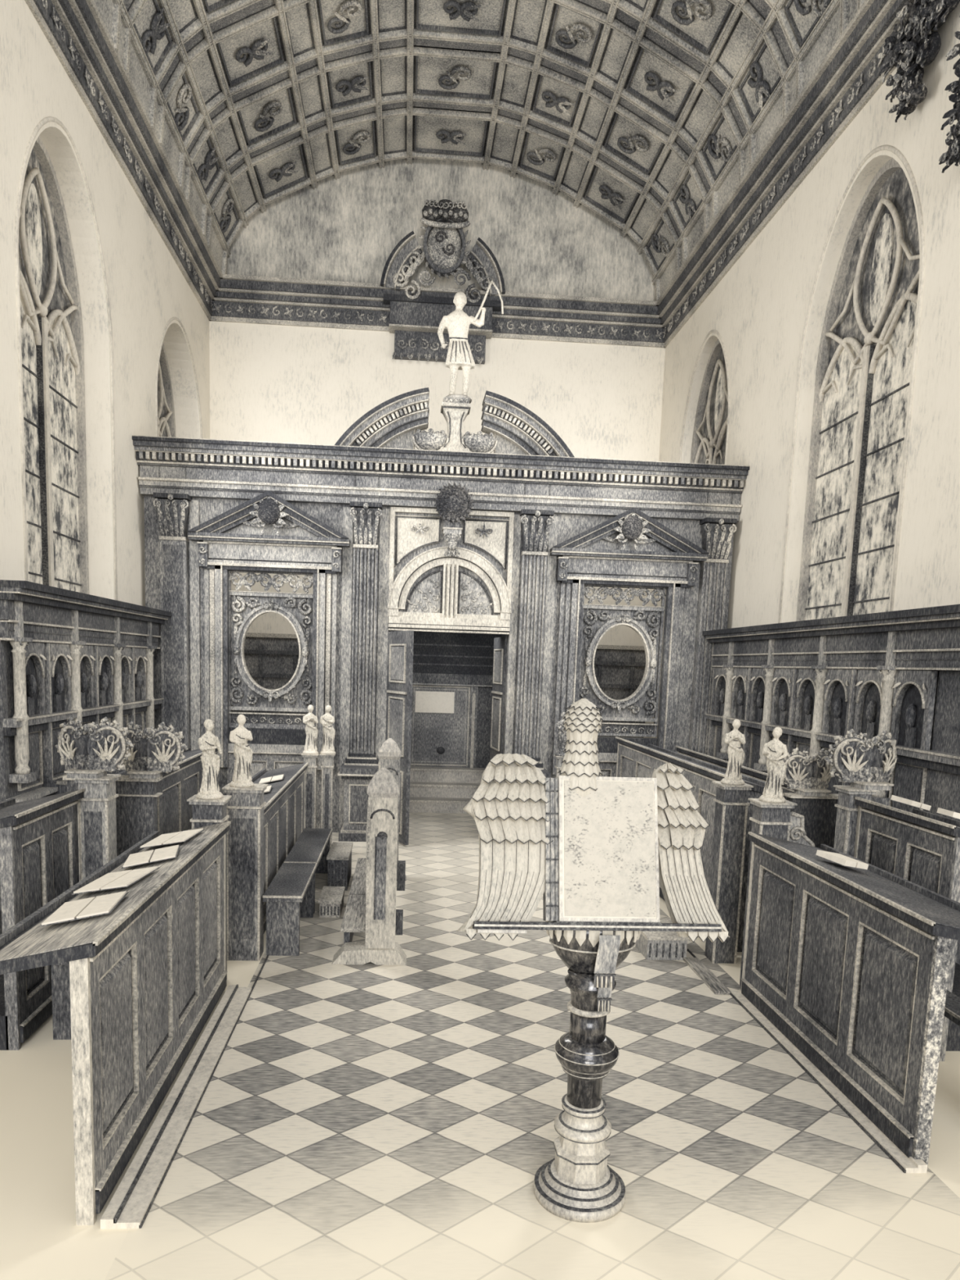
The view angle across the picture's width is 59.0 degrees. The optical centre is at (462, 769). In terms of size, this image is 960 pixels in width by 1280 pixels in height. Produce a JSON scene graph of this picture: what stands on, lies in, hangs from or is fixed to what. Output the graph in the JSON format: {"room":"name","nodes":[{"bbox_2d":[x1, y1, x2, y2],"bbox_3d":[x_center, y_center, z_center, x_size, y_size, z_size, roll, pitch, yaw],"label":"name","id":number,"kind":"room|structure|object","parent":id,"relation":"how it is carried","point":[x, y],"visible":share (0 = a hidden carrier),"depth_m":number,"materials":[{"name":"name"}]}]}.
{"room":"house of worship","nodes":[
{"label":"house of worship","id":0,"kind":"room"},
{"bbox_2d":[0,0,209,606],"bbox_3d":[-3.628,-2.657,6.632,0.550,7.400,12.670,1,7,-4],"label":"wall","id":1,"kind":"structure","parent":0,"point":[147,288],"depth_m":8.26,"materials":[{"name":"paint"}]},
{"bbox_2d":[14,116,117,600],"bbox_3d":[-3.541,-3.371,7.345,0.348,4.046,2.082,1,7,-4],"label":"window","id":2,"kind":"structure","parent":1,"relation":"in","point":[51,344],"depth_m":7.50,"materials":[{"name":"beige glass"}]},
{"bbox_2d":[24,0,222,319],"bbox_3d":[-3.162,-6.064,6.787,0.240,0.550,10.970,1,7,-4],"label":"crown molding","id":3,"kind":"structure","parent":1,"relation":"attached to","point":[75,30],"depth_m":8.24,"materials":[{"name":"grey wood"}]},
{"bbox_2d":[155,316,202,438],"bbox_3d":[-3.794,-4.391,10.861,0.418,2.586,2.232,1,7,-4],"label":"window","id":4,"kind":"structure","parent":1,"relation":"in","point":[165,411],"depth_m":11.22,"materials":[{"name":"beige glass"}]},
{"bbox_2d":[208,158,665,646],"bbox_3d":[-0.382,-4.268,12.890,6.710,9.260,0.300,1,7,-4],"label":"wall","id":5,"kind":"structure","parent":0,"point":[268,383],"depth_m":12.43,"materials":[{"name":"paint"}]},
{"bbox_2d":[208,274,665,347],"bbox_3d":[-0.286,-6.659,12.321,6.710,0.550,0.240,1,7,-4],"label":"crown molding","id":6,"kind":"structure","parent":5,"relation":"attached to","point":[243,299],"depth_m":12.30,"materials":[{"name":"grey wood"}]},
{"bbox_2d":[231,632,645,737],"bbox_3d":[-0.480,-0.826,13.122,6.710,2.370,0.090,1,7,-4],"label":"panelling","id":7,"kind":"object","parent":5,"relation":"attached to","point":[271,660],"visible":0.07,"depth_m":12.90,"materials":[{"name":"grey wood"}]},
{"bbox_2d":[380,199,505,364],"bbox_3d":[-0.270,-6.973,12.136,1.787,2.100,0.529,1,7,-4],"label":"cartouche","id":8,"kind":"object","parent":5,"relation":"attached to","point":[415,320],"visible":0.94,"depth_m":12.11,"materials":[{"name":"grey wood"}]},
{"bbox_2d":[93,0,865,301],"bbox_3d":[0.059,-7.318,7.548,7.710,2.023,9.570,1,7,-4],"label":"ceiling","id":9,"kind":"structure","parent":0,"point":[648,115],"depth_m":9.84,"materials":[{"name":"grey wood"}]},
{"bbox_2d":[0,812,959,1279],"bbox_3d":[-0.123,1.222,7.167,8.000,0.200,13.300,1,7,-4],"label":"floor","id":10,"kind":"structure","parent":0,"point":[370,1121],"depth_m":3.58,"materials":[{"name":"beige tile"}]},
{"bbox_2d":[0,910,8,1050],"bbox_3d":[-2.884,0.967,6.952,0.850,0.180,5.500,1,7,-4],"label":"platform","id":11,"kind":"object","parent":10,"relation":"on","point":[3,1033],"visible":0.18,"depth_m":4.27,"materials":[{"name":"black wood"}]},
{"bbox_2d":[51,961,71,1039],"bbox_3d":[-2.045,1.137,4.704,0.223,0.452,0.704,1,7,-4],"label":"bench","id":12,"kind":"object","parent":10,"relation":"on","point":[60,981],"visible":0.06,"depth_m":4.38,"materials":[{"name":"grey wood"}]},
{"bbox_2d":[0,715,133,1050],"bbox_3d":[-2.301,0.539,4.693,0.642,1.624,1.078,1,7,-4],"label":"desk","id":13,"kind":"object","parent":10,"relation":"on","point":[49,844],"visible":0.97,"depth_m":4.71,"materials":[{"name":"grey wood"}]},
{"bbox_2d":[0,579,171,911],"bbox_3d":[-3.159,-0.293,7.734,0.629,2.470,3.640,1,7,-4],"label":"panelling","id":14,"kind":"object","parent":10,"relation":"on","point":[64,654],"visible":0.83,"depth_m":6.72,"materials":[{"name":"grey wood"}]},
{"bbox_2d":[0,795,231,1225],"bbox_3d":[-1.536,0.876,4.068,0.438,1.160,2.375,1,7,-4],"label":"desk","id":15,"kind":"object","parent":10,"relation":"on","point":[147,975],"visible":0.99,"depth_m":3.44,"materials":[{"name":"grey wood"}]},
{"bbox_2d":[40,890,128,926],"bbox_3d":[-1.464,0.537,3.305,0.248,0.061,0.312,1,7,-10],"label":"book","id":16,"kind":"object","parent":15,"relation":"on","point":[86,908],"visible":1,"depth_m":3.27,"materials":[{"name":"paper"}]},
{"bbox_2d":[71,866,159,894],"bbox_3d":[-1.524,0.486,3.749,0.248,0.064,0.312,2,7,5],"label":"book","id":17,"kind":"object","parent":15,"relation":"on","point":[122,879],"visible":1,"depth_m":3.71,"materials":[{"name":"paper"}]},
{"bbox_2d":[121,844,180,868],"bbox_3d":[-1.533,0.426,4.195,0.248,0.066,0.312,0,7,-15],"label":"book","id":18,"kind":"object","parent":15,"relation":"on","point":[169,852],"visible":1,"depth_m":4.16,"materials":[{"name":"paper"}]},
{"bbox_2d":[138,828,204,848],"bbox_3d":[-1.582,0.373,4.640,0.248,0.061,0.312,2,7,2],"label":"book","id":19,"kind":"object","parent":15,"relation":"on","point":[178,837],"visible":1,"depth_m":4.60,"materials":[{"name":"paper"}]},
{"bbox_2d":[195,719,223,799],"bbox_3d":[-1.505,-0.068,5.054,0.166,0.471,0.166,1,7,-4],"label":"statuette","id":20,"kind":"object","parent":15,"relation":"on","point":[210,788],"visible":1,"depth_m":5.03,"materials":[{"name":"white stone"}]},
{"bbox_2d":[62,720,221,856],"bbox_3d":[-2.365,0.274,7.098,0.773,1.554,2.965,1,7,-4],"label":"desk","id":21,"kind":"object","parent":10,"relation":"on","point":[156,784],"visible":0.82,"depth_m":5.69,"materials":[{"name":"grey wood"}]},
{"bbox_2d":[100,955,268,1228],"bbox_3d":[-1.286,1.415,4.347,0.140,0.038,2.780,1,7,-4],"label":"kerb","id":22,"kind":"object","parent":10,"relation":"on","point":[131,1202],"visible":1,"depth_m":3.61,"materials":[{"name":"stone"}]},
{"bbox_2d":[222,752,319,960],"bbox_3d":[-1.628,0.495,7.107,0.535,1.160,3.170,1,7,-4],"label":"desk","id":23,"kind":"object","parent":10,"relation":"on","point":[264,828],"visible":0.65,"depth_m":5.63,"materials":[{"name":"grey wood"}]},
{"bbox_2d":[229,714,253,787],"bbox_3d":[-1.443,-0.128,5.555,0.160,0.470,0.160,1,7,-4],"label":"statuette","id":24,"kind":"object","parent":23,"relation":"on","point":[242,778],"visible":1,"depth_m":5.53,"materials":[{"name":"white stone"}]},
{"bbox_2d":[263,785,272,793],"bbox_3d":[-1.622,0.169,6.733,0.208,0.061,0.352,1,7,-10],"label":"book","id":25,"kind":"object","parent":23,"relation":"on","point":[268,789],"visible":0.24,"depth_m":6.68,"materials":[{"name":"paper"}]},
{"bbox_2d":[258,773,284,783],"bbox_3d":[-1.667,0.082,7.426,0.208,0.061,0.352,1,7,-10],"label":"book","id":26,"kind":"object","parent":23,"relation":"on","point":[276,778],"visible":0.93,"depth_m":7.37,"materials":[{"name":"paper"}]},
{"bbox_2d":[302,704,318,754],"bbox_3d":[-1.520,-0.408,8.515,0.160,0.491,0.160,1,7,-4],"label":"statuette","id":27,"kind":"object","parent":23,"relation":"on","point":[309,719],"visible":1,"depth_m":8.49,"materials":[{"name":"white stone"}]},
{"bbox_2d":[262,862,317,955],"bbox_3d":[-1.241,0.995,6.179,0.263,0.422,0.954,1,7,-4],"label":"bench","id":28,"kind":"object","parent":10,"relation":"on","point":[288,898],"visible":1,"depth_m":5.75,"materials":[{"name":"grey wood"}]},
{"bbox_2d":[283,828,332,913],"bbox_3d":[-1.318,0.846,7.357,0.263,0.422,1.374,1,7,-4],"label":"bench","id":29,"kind":"object","parent":10,"relation":"on","point":[312,846],"visible":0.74,"depth_m":7.32,"materials":[{"name":"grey wood"}]},
{"bbox_2d":[320,753,335,848],"bbox_3d":[-1.378,0.360,8.662,0.150,1.060,0.150,1,7,-4],"label":"post","id":30,"kind":"object","parent":10,"relation":"on","point":[327,766],"visible":0.8,"depth_m":8.59,"materials":[{"name":"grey wood"}]},
{"bbox_2d":[320,705,335,754],"bbox_3d":[-1.356,-0.409,8.566,0.165,0.491,0.160,1,7,-4],"label":"statuette","id":31,"kind":"object","parent":30,"relation":"on","point":[327,719],"visible":1,"depth_m":8.54,"materials":[{"name":"white stone"}]},
{"bbox_2d":[318,886,345,917],"bbox_3d":[-1.048,1.062,6.833,0.180,0.140,0.420,1,7,-4],"label":"kneeler","id":32,"kind":"object","parent":10,"relation":"on","point":[331,900],"visible":1,"depth_m":6.64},
{"bbox_2d":[326,842,352,890],"bbox_3d":[-1.109,0.870,7.714,0.190,0.300,0.620,1,7,-4],"label":"kneeler","id":33,"kind":"object","parent":10,"relation":"on","point":[339,856],"visible":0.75,"depth_m":7.42,"materials":[{"name":"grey wood"}]},
{"bbox_2d":[332,737,406,964],"bbox_3d":[-0.675,0.496,6.736,0.495,1.310,2.380,1,7,-4],"label":"bench end","id":34,"kind":"object","parent":10,"relation":"on","point":[371,909],"visible":1,"depth_m":5.63,"materials":[{"name":"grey wood"}]},
{"bbox_2d":[408,796,471,813],"bbox_3d":[-0.329,0.480,11.574,1.680,0.170,0.262,1,7,-4],"label":"stone step","id":35,"kind":"structure","parent":10,"relation":"on","point":[417,804],"depth_m":11.46,"materials":[{"name":"grey stone"}]},
{"bbox_2d":[132,387,749,844],"bbox_3d":[-0.229,-1.693,9.755,6.714,4.936,1.509,1,7,-4],"label":"screen","id":36,"kind":"object","parent":10,"relation":"on","point":[449,533],"visible":0.91,"depth_m":9.55,"materials":[{"name":"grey wood"}]},
{"bbox_2d":[412,428,448,450],"bbox_3d":[-0.352,-3.632,9.406,0.400,0.260,0.280,1,7,-4],"label":"basket","id":37,"kind":"object","parent":36,"relation":"on","point":[424,440],"depth_m":9.32,"materials":[{"name":"grey stone"}]},
{"bbox_2d":[437,280,503,403],"bbox_3d":[0.083,-4.708,9.349,0.713,1.256,0.320,1,7,-4],"label":"statue","id":38,"kind":"object","parent":36,"relation":"on","point":[460,357],"visible":0.99,"depth_m":9.28,"materials":[{"name":"grey stone"}]},
{"bbox_2d":[461,431,497,453],"bbox_3d":[0.186,-3.619,9.444,0.400,0.260,0.280,1,7,-4],"label":"basket","id":39,"kind":"object","parent":36,"relation":"on","point":[486,442],"depth_m":9.36,"materials":[{"name":"grey stone"}]},
{"bbox_2d":[409,781,480,798],"bbox_3d":[-0.342,0.361,11.800,1.680,0.350,0.242,1,7,-4],"label":"stone step","id":40,"kind":"structure","parent":10,"relation":"on","point":[423,789],"depth_m":11.69,"materials":[{"name":"grey stone"}]},
{"bbox_2d":[409,766,485,782],"bbox_3d":[-0.360,0.226,12.110,1.680,0.540,0.432,1,7,-4],"label":"stone step","id":41,"kind":"structure","parent":10,"relation":"on","point":[418,774],"depth_m":11.90,"materials":[{"name":"grey stone"}]},
{"bbox_2d":[554,755,564,777],"bbox_3d":[1.060,0.371,9.208,0.150,1.060,0.150,1,7,-4],"label":"post","id":42,"kind":"object","parent":10,"relation":"on","point":[559,758],"visible":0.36,"depth_m":9.10,"materials":[{"name":"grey wood"}]},
{"bbox_2d":[555,711,566,756],"bbox_3d":[1.085,-0.388,9.114,0.161,0.471,0.160,1,7,-4],"label":"statuette","id":43,"kind":"object","parent":42,"relation":"on","point":[562,734],"visible":0.59,"depth_m":9.08,"materials":[{"name":"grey stone"}]},
{"bbox_2d":[457,698,729,1222],"bbox_3d":[0.482,0.685,3.166,1.020,1.890,0.396,1,7,-4],"label":"lectern","id":44,"kind":"object","parent":10,"relation":"on","point":[507,808],"visible":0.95,"depth_m":3.10,"materials":[{"name":"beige metal"}]},
{"bbox_2d":[542,775,661,924],"bbox_3d":[0.507,0.291,3.103,0.412,0.528,0.220,1,7,-4],"label":"bible","id":45,"kind":"object","parent":44,"relation":"on","point":[602,860],"visible":1,"depth_m":3.07,"materials":[{"name":"white paper"}]},
{"bbox_2d":[596,976,612,1011],"bbox_3d":[0.520,0.765,3.044,0.062,0.215,0.020,1,7,-4],"label":"ribbon","id":46,"kind":"object","parent":45,"relation":"hanging from","point":[603,993],"visible":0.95,"depth_m":3.06,"materials":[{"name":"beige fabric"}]},
{"bbox_2d":[593,934,620,987],"bbox_3d":[0.514,0.681,3.008,0.087,0.190,0.020,1,7,-4],"label":"ribbon","id":47,"kind":"object","parent":45,"relation":"hanging from","point":[609,945],"visible":1,"depth_m":3.01,"materials":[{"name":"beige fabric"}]},
{"bbox_2d":[635,919,688,959],"bbox_3d":[1.415,1.217,6.106,0.300,0.170,0.420,1,7,-4],"label":"kneeler","id":48,"kind":"object","parent":10,"relation":"on","point":[653,945],"visible":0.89,"depth_m":5.91,"materials":[{"name":"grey wood"}]},
{"bbox_2d":[615,736,765,964],"bbox_3d":[1.866,0.498,7.482,0.485,1.286,3.415,1,7,-4],"label":"desk","id":49,"kind":"object","parent":10,"relation":"on","point":[727,809],"visible":0.4,"depth_m":5.93,"materials":[{"name":"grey wood"}]},
{"bbox_2d":[720,719,745,785],"bbox_3d":[1.860,-0.125,5.784,0.160,0.440,0.160,1,7,-4],"label":"statuette","id":50,"kind":"object","parent":49,"relation":"on","point":[733,776],"visible":1,"depth_m":5.76,"materials":[{"name":"white stone"}]},
{"bbox_2d":[675,746,838,848],"bbox_3d":[2.367,0.398,7.548,0.501,1.499,3.325,1,7,-4],"label":"desk","id":51,"kind":"object","parent":10,"relation":"on","point":[806,779],"visible":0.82,"depth_m":5.93,"materials":[{"name":"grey wood"}]},
{"bbox_2d":[683,948,927,1173],"bbox_3d":[1.715,1.458,4.793,0.190,0.035,2.700,1,7,-4],"label":"kerb","id":52,"kind":"object","parent":10,"relation":"on","point":[907,1165],"visible":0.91,"depth_m":4.22,"materials":[{"name":"stone"}]},
{"bbox_2d":[702,604,959,964],"bbox_3d":[2.919,-0.086,7.647,0.629,2.470,4.660,1,7,-4],"label":"panelling","id":53,"kind":"object","parent":10,"relation":"on","point":[817,681],"visible":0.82,"depth_m":6.71,"materials":[{"name":"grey wood"}]},
{"bbox_2d":[739,798,959,1167],"bbox_3d":[2.026,0.915,4.439,0.491,1.220,2.035,1,7,-4],"label":"desk","id":54,"kind":"object","parent":10,"relation":"on","point":[851,966],"visible":0.98,"depth_m":4.05,"materials":[{"name":"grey wood"}]},
{"bbox_2d":[759,727,787,803],"bbox_3d":[1.935,-0.035,5.245,0.160,0.460,0.160,1,7,-4],"label":"statuette","id":55,"kind":"object","parent":54,"relation":"on","point":[776,767],"visible":1,"depth_m":5.21,"materials":[{"name":"white stone"}]},
{"bbox_2d":[814,849,868,870],"bbox_3d":[2.005,0.476,4.486,0.170,0.075,0.212,-1,8,-21],"label":"book","id":56,"kind":"object","parent":54,"relation":"on","point":[837,858],"visible":1,"depth_m":4.42,"materials":[{"name":"paper"}]},
{"bbox_2d":[823,728,959,1061],"bbox_3d":[2.589,0.637,4.961,0.503,1.679,1.185,1,7,-4],"label":"desk","id":57,"kind":"object","parent":10,"relation":"on","point":[920,847],"visible":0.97,"depth_m":5.04,"materials":[{"name":"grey wood"}]},
{"bbox_2d":[888,795,931,811],"bbox_3d":[2.639,0.195,4.997,0.149,0.074,0.172,0,7,-15],"label":"book","id":58,"kind":"object","parent":57,"relation":"on","point":[895,798],"visible":1,"depth_m":4.93,"materials":[{"name":"paper"}]},
{"bbox_2d":[934,807,959,819],"bbox_3d":[2.667,0.249,4.571,0.149,0.070,0.172,2,7,2],"label":"book","id":59,"kind":"object","parent":57,"relation":"on","point":[942,811],"visible":1,"depth_m":4.53,"materials":[{"name":"paper"}]},
{"bbox_2d":[943,990,959,1026],"bbox_3d":[2.347,1.310,4.460,0.163,0.452,1.604,1,7,-4],"label":"bench","id":60,"kind":"object","parent":10,"relation":"on","point":[952,1008],"visible":0.02,"depth_m":4.05,"materials":[{"name":"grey wood"}]},
{"bbox_2d":[946,962,959,1051],"bbox_3d":[2.756,1.101,7.342,0.660,0.180,5.500,1,7,-4],"label":"platform","id":61,"kind":"object","parent":10,"relation":"on","point":[953,1031],"depth_m":4.61,"materials":[{"name":"black wood"}]},
{"bbox_3d":[-0.267,-0.713,11.089,1.800,2.660,2.230,1,7,-4],"label":"panelling","id":62,"kind":"object","parent":10,"relation":"on","visible":0},
{"bbox_2d":[388,630,501,768],"bbox_3d":[-0.319,-1.065,11.961,1.680,2.060,0.110,1,7,-4],"label":"door","id":63,"kind":"structure","parent":62,"relation":"attached to","point":[461,664],"depth_m":11.98,"materials":[{"name":"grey wood"}]},
{"bbox_2d":[414,690,454,713],"bbox_3d":[-0.386,-0.955,11.954,0.550,0.300,0.006,1,7,-4],"label":"notice","id":64,"kind":"object","parent":63,"relation":"attached to","point":[442,702],"visible":1,"depth_m":11.95,"materials":[{"name":"paper"}]},
{"bbox_2d":[643,1,959,737],"bbox_3d":[3.613,-2.484,7.131,0.550,7.400,12.670,1,7,-4],"label":"wall","id":65,"kind":"structure","parent":0,"point":[758,309],"depth_m":8.19,"materials":[{"name":"paint"}]},
{"bbox_2d":[679,329,729,464],"bbox_3d":[3.219,-4.240,10.990,0.248,2.706,1.832,1,7,-4],"label":"window","id":66,"kind":"structure","parent":65,"relation":"in","point":[709,444],"depth_m":11.08,"materials":[{"name":"grey glass"}]},
{"bbox_2d":[655,0,908,347],"bbox_3d":[3.291,-5.910,7.232,0.240,0.550,10.970,1,7,-4],"label":"crown molding","id":67,"kind":"structure","parent":65,"relation":"attached to","point":[847,77],"depth_m":8.30,"materials":[{"name":"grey wood"}]},
{"bbox_2d":[777,145,924,622],"bbox_3d":[3.452,-3.148,7.375,0.268,4.046,2.032,1,7,-4],"label":"window","id":68,"kind":"structure","parent":65,"relation":"in","point":[864,359],"depth_m":7.41,"materials":[{"name":"beige glass"}]},
{"bbox_2d":[878,0,959,122],"bbox_3d":[3.353,-5.386,6.041,0.195,1.070,1.226,1,7,-4],"label":"hanging plant","id":69,"kind":"object","parent":65,"relation":"hanging from","point":[916,46],"visible":1,"depth_m":6.23,"materials":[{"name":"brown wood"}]},
{"bbox_2d":[938,14,959,173],"bbox_3d":[3.372,-4.577,5.625,0.178,1.118,0.432,1,7,-4],"label":"carving","id":70,"kind":"object","parent":65,"relation":"attached to","point":[952,155],"visible":1,"depth_m":5.72,"materials":[{"name":"brown wood"}]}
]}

